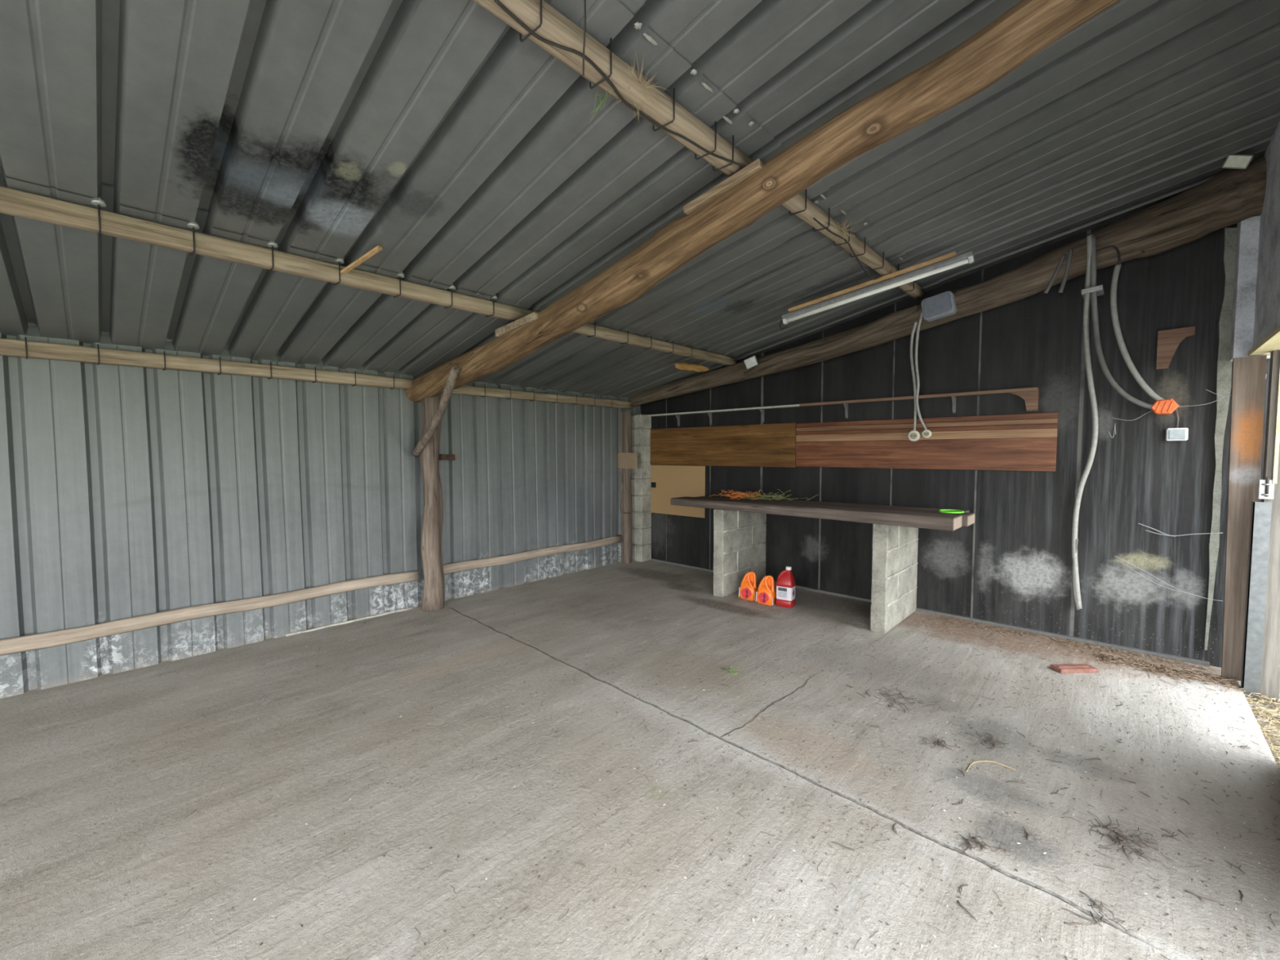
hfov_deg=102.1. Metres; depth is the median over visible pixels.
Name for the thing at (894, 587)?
pillar
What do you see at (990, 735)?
clump
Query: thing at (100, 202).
washer
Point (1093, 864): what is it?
twig
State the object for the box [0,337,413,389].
wooden beam
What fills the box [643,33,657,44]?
scrap
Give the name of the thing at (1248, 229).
wall
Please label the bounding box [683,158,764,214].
board
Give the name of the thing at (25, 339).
roof hook
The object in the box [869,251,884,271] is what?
roof hook
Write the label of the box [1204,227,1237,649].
strip
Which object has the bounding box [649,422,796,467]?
wooden board
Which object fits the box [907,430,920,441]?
socket
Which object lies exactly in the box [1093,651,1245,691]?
litter
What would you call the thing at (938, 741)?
clump
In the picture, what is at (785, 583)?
plastic jug
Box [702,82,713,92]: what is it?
scrap
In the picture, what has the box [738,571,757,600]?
plastic jug
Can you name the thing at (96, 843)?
floor
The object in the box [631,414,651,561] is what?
column
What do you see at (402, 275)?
washer
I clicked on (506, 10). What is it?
cable
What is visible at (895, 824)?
twig
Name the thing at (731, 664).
clump
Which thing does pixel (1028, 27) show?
log
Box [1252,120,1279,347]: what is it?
wall
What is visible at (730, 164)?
roof hook
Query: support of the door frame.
attached to the wall at (1267, 306)
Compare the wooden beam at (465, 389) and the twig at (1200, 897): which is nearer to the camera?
the twig at (1200, 897)
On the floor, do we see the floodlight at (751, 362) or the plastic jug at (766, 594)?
the plastic jug at (766, 594)
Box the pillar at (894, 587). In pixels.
[870,524,918,633]
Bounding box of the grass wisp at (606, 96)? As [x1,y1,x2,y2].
[590,88,613,121]
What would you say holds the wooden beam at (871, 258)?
attached to the ceiling at (1142, 104)
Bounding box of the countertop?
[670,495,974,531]
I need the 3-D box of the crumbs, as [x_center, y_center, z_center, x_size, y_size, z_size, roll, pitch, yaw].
[0.258,1.153,3.023,4.688,0.003,4.573,3,4,43]
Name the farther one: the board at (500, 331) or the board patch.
the board patch
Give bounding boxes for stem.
[965,760,1016,772]
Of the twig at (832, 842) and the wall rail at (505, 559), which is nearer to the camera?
the twig at (832, 842)
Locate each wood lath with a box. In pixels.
[340,245,382,274]
[788,251,955,311]
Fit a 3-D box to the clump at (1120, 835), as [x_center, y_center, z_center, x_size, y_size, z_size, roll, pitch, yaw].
[1.632,1.208,1.752,0.228,0.022,0.254,0,3,-5]
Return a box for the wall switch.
[1165,408,1188,440]
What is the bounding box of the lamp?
[779,250,973,328]
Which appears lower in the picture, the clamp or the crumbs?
the crumbs
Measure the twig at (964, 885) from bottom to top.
0.005 m
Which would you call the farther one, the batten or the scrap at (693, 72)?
the batten
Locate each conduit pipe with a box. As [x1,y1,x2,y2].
[1071,234,1098,608]
[1071,538,1079,609]
[1089,235,1152,408]
[1110,263,1164,400]
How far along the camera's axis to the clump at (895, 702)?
2.74 m
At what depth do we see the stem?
2.17 m
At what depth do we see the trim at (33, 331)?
3.26 m
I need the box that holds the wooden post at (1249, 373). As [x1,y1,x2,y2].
[1221,355,1266,680]
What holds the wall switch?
attached to the wall at (1012, 566)
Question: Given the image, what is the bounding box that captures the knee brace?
[412,364,461,456]
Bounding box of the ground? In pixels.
[1238,680,1279,767]
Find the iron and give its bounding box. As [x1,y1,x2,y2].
[1240,501,1271,701]
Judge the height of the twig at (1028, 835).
0.005 m
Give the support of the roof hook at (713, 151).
attached to the wooden beam at (556, 28)
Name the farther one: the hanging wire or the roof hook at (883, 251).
the roof hook at (883, 251)
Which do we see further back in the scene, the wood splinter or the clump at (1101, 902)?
the wood splinter
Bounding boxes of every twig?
[831,841,854,850]
[893,822,898,835]
[951,798,963,804]
[956,900,977,922]
[958,884,968,896]
[1005,781,1025,783]
[1022,826,1035,839]
[1061,907,1094,922]
[1063,921,1090,925]
[1093,863,1115,870]
[1161,834,1179,840]
[1185,889,1217,904]
[1224,860,1245,874]
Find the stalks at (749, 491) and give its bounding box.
[720,491,787,498]
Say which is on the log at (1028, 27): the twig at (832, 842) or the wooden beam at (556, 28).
the wooden beam at (556, 28)
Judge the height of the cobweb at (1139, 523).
0.069 m
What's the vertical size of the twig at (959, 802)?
0.005 m
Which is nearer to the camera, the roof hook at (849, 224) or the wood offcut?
the roof hook at (849, 224)
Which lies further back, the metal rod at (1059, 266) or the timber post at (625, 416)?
the timber post at (625, 416)
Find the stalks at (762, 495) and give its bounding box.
[738,488,817,500]
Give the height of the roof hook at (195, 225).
0.127 m
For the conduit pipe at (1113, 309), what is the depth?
3.34 m
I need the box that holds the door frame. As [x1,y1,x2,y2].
[1259,350,1279,702]
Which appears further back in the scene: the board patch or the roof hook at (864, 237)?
the board patch
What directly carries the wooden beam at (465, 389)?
on the wall at (126, 491)
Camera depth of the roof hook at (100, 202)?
1.97 m
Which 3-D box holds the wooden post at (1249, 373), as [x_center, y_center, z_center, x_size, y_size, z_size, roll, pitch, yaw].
[3.420,0.230,2.939,0.135,1.838,0.035,3,4,43]
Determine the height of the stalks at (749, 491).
0.051 m
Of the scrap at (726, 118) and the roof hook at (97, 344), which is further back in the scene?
the roof hook at (97, 344)
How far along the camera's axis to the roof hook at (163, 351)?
3.17 m
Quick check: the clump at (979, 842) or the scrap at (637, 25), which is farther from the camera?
the clump at (979, 842)
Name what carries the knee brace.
attached to the timber post at (433, 593)
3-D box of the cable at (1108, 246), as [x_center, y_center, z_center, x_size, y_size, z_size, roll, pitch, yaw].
[2.892,-1.387,3.211,0.142,0.124,0.010,3,4,43]
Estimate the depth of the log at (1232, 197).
3.30 m
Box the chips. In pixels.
[210,604,1274,951]
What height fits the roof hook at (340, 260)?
0.127 m
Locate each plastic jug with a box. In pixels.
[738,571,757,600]
[755,575,776,605]
[775,565,795,608]
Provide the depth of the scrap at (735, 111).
1.95 m
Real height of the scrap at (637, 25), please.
0.012 m
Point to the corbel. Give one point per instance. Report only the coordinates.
(1168, 340)
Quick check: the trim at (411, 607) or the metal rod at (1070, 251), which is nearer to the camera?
the metal rod at (1070, 251)
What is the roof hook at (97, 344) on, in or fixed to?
attached to the wooden beam at (8, 347)
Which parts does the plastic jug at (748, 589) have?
handle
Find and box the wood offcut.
[1049,663,1098,673]
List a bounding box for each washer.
[91,196,106,206]
[186,220,199,229]
[266,241,277,247]
[335,257,344,263]
[396,271,404,277]
[448,283,455,289]
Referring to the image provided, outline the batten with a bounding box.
[1272,364,1279,484]
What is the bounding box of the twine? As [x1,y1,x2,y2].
[710,489,760,499]
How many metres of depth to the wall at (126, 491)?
3.53 m
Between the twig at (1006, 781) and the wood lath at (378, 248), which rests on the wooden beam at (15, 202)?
the wood lath at (378, 248)
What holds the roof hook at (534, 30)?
attached to the wooden beam at (556, 28)
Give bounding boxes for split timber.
[743,305,918,375]
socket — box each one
[782,318,787,324]
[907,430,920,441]
[921,429,932,438]
[968,255,973,263]
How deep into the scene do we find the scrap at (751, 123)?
2.03 m
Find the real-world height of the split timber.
0.380 m
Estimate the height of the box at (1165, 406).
0.094 m
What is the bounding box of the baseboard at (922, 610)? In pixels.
[651,558,1209,666]
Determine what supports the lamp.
hanging from the wooden beam at (871, 258)
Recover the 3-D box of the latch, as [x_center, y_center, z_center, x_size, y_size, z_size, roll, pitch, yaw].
[3.350,0.044,2.765,0.053,0.120,0.029,3,4,43]
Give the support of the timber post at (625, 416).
on the floor
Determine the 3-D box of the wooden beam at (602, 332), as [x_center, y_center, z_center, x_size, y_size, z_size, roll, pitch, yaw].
[0.104,-1.133,4.308,0.078,0.082,2.420,3,4,43]
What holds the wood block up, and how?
attached to the timber post at (433, 593)
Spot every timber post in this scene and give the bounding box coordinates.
[420,395,444,610]
[620,410,631,564]
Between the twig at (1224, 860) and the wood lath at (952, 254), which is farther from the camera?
the wood lath at (952, 254)
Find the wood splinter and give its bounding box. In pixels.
[675,362,709,372]
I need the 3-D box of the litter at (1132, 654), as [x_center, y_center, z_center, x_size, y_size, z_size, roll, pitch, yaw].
[2.849,1.112,3.549,1.491,0.016,0.358,3,4,43]
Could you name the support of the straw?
on the ground
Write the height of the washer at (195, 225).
0.028 m
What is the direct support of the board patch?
attached to the timber post at (625, 416)
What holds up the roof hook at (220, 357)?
attached to the wooden beam at (8, 347)
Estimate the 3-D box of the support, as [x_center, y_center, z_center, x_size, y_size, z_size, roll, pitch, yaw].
[0.977,0.649,4.983,0.121,0.799,0.778,3,4,43]
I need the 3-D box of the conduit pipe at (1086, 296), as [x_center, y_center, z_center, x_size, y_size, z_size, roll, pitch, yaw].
[2.917,-0.320,3.385,0.114,2.422,0.336,3,4,43]
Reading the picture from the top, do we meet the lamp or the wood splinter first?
the lamp
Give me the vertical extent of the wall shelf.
0.165 m
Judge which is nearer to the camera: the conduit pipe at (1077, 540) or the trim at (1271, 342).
the trim at (1271, 342)
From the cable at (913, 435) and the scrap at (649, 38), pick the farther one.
the cable at (913, 435)
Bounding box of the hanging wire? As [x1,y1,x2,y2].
[582,0,586,75]
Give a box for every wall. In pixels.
[0,332,639,698]
[640,212,1270,667]
[1229,158,1270,361]
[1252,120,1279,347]
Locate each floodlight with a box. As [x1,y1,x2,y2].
[743,355,758,369]
[1221,154,1253,168]
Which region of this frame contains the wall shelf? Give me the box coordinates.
[647,386,1039,426]
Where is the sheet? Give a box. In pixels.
[650,465,705,518]
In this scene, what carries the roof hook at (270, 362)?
attached to the wooden beam at (8, 347)
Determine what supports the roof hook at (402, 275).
attached to the wooden beam at (15, 202)
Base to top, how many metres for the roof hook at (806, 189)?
0.101 m
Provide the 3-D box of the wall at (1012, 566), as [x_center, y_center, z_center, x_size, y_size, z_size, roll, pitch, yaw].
[1.796,-0.376,4.776,5.110,3.061,0.120,3,4,43]
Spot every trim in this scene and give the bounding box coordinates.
[26,326,599,395]
[284,606,413,636]
[1248,325,1279,355]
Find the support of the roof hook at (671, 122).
attached to the wooden beam at (556, 28)
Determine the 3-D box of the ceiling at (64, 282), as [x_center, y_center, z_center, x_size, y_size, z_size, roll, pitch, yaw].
[-2.459,-0.947,2.881,1.885,0.438,9.128,3,4,43]
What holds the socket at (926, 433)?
attached to the cable at (926, 433)
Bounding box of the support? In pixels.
[713,508,766,597]
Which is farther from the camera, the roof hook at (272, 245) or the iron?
the iron
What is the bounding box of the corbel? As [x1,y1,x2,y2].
[1155,326,1195,369]
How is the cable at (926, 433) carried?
hanging from the junction box at (943, 304)
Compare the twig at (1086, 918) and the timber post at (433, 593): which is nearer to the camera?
the twig at (1086, 918)
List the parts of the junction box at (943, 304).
lid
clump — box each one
[722,664,739,675]
[857,686,937,712]
[920,734,959,750]
[958,831,1005,853]
[965,731,1004,749]
[1061,810,1174,867]
[1079,890,1140,932]
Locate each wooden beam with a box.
[0,186,533,320]
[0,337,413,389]
[452,385,632,408]
[472,0,754,177]
[532,310,736,365]
[781,192,924,299]
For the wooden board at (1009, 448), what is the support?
attached to the wall at (1012, 566)
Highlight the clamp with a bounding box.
[1080,284,1104,299]
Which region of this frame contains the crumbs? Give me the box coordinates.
[132,566,1279,959]
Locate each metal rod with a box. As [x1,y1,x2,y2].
[1044,253,1066,293]
[1057,248,1073,293]
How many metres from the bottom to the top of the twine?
0.078 m
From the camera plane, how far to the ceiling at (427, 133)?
1.88 m
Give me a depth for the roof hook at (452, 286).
2.99 m
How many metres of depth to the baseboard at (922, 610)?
3.79 m
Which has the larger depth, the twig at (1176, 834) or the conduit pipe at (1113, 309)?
the conduit pipe at (1113, 309)
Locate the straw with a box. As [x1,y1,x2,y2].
[1220,682,1279,769]
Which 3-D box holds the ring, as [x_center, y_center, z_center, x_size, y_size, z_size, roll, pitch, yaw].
[2.202,0.222,3.658,0.156,0.012,0.182,3,4,43]
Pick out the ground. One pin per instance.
(1255, 704)
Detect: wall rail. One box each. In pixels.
[0,570,417,655]
[442,534,622,573]
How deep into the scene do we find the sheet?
6.00 m
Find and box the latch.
[1257,476,1274,499]
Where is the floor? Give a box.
[0,560,1279,959]
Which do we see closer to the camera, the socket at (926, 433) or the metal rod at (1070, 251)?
the metal rod at (1070, 251)
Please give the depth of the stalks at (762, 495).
4.74 m
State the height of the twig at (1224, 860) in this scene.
0.005 m
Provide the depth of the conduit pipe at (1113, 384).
3.34 m
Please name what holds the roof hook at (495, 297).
attached to the wooden beam at (15, 202)
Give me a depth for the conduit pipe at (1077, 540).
3.56 m
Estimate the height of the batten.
0.700 m
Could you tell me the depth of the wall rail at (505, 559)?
5.17 m
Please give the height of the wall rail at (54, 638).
0.102 m
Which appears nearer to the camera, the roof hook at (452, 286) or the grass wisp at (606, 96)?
the grass wisp at (606, 96)
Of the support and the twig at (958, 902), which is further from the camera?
the support
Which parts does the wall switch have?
frame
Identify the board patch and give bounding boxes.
[617,452,637,468]
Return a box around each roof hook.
[24,337,27,359]
[91,196,106,236]
[97,344,99,364]
[162,351,165,370]
[186,220,199,255]
[217,356,221,374]
[266,241,277,271]
[267,361,271,378]
[333,257,344,285]
[393,271,404,297]
[444,283,455,308]
[485,294,497,316]
[519,0,542,42]
[589,38,612,88]
[653,88,675,131]
[694,121,716,159]
[712,135,733,171]
[789,189,806,215]
[813,208,830,231]
[833,224,849,246]
[849,237,865,257]
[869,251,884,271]
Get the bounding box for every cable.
[494,0,746,167]
[813,217,883,279]
[907,321,920,441]
[915,311,932,438]
[1096,245,1120,264]
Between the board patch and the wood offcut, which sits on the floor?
the wood offcut
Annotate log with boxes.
[404,0,1119,402]
[627,155,1266,407]
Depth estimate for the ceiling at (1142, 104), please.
2.18 m
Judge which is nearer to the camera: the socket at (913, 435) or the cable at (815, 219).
the cable at (815, 219)
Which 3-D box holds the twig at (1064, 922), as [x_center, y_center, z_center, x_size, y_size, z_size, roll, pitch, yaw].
[1.217,1.235,1.438,0.068,0.006,0.009,0,3,6]
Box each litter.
[936,615,1215,673]
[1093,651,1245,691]
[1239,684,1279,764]
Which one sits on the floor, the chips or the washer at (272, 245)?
the chips
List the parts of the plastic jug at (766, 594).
handle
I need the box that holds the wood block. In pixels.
[439,453,457,460]
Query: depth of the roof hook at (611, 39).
1.60 m
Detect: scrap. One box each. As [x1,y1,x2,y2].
[634,22,642,29]
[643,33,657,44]
[690,69,697,75]
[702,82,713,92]
[722,115,733,124]
[733,108,739,113]
[748,121,754,126]
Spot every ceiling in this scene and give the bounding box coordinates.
[0,0,942,358]
[0,162,747,398]
[617,0,1279,284]
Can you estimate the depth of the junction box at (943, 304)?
3.82 m
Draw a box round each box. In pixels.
[920,290,956,321]
[1150,398,1179,414]
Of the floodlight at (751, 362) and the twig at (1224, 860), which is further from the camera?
the floodlight at (751, 362)
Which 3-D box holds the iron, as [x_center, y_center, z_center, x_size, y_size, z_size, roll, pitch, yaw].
[3.356,0.659,2.819,0.063,1.085,0.062,3,4,43]
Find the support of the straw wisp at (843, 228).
hanging from the wooden beam at (871, 258)
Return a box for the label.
[777,586,786,591]
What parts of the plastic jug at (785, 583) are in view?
handle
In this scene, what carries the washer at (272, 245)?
in the roof hook at (272, 245)
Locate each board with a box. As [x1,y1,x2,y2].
[495,311,538,337]
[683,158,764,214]
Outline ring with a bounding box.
[938,509,964,513]
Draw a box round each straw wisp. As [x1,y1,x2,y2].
[617,50,668,123]
[834,213,855,246]
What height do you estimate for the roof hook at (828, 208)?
0.101 m
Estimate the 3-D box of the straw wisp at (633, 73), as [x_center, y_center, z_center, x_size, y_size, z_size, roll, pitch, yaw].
[-0.013,-1.310,1.732,0.183,0.167,0.225,3,4,43]
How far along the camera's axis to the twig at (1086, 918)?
1.46 m
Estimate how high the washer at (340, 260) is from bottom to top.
0.028 m
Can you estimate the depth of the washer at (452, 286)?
2.98 m
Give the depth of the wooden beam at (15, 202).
2.25 m

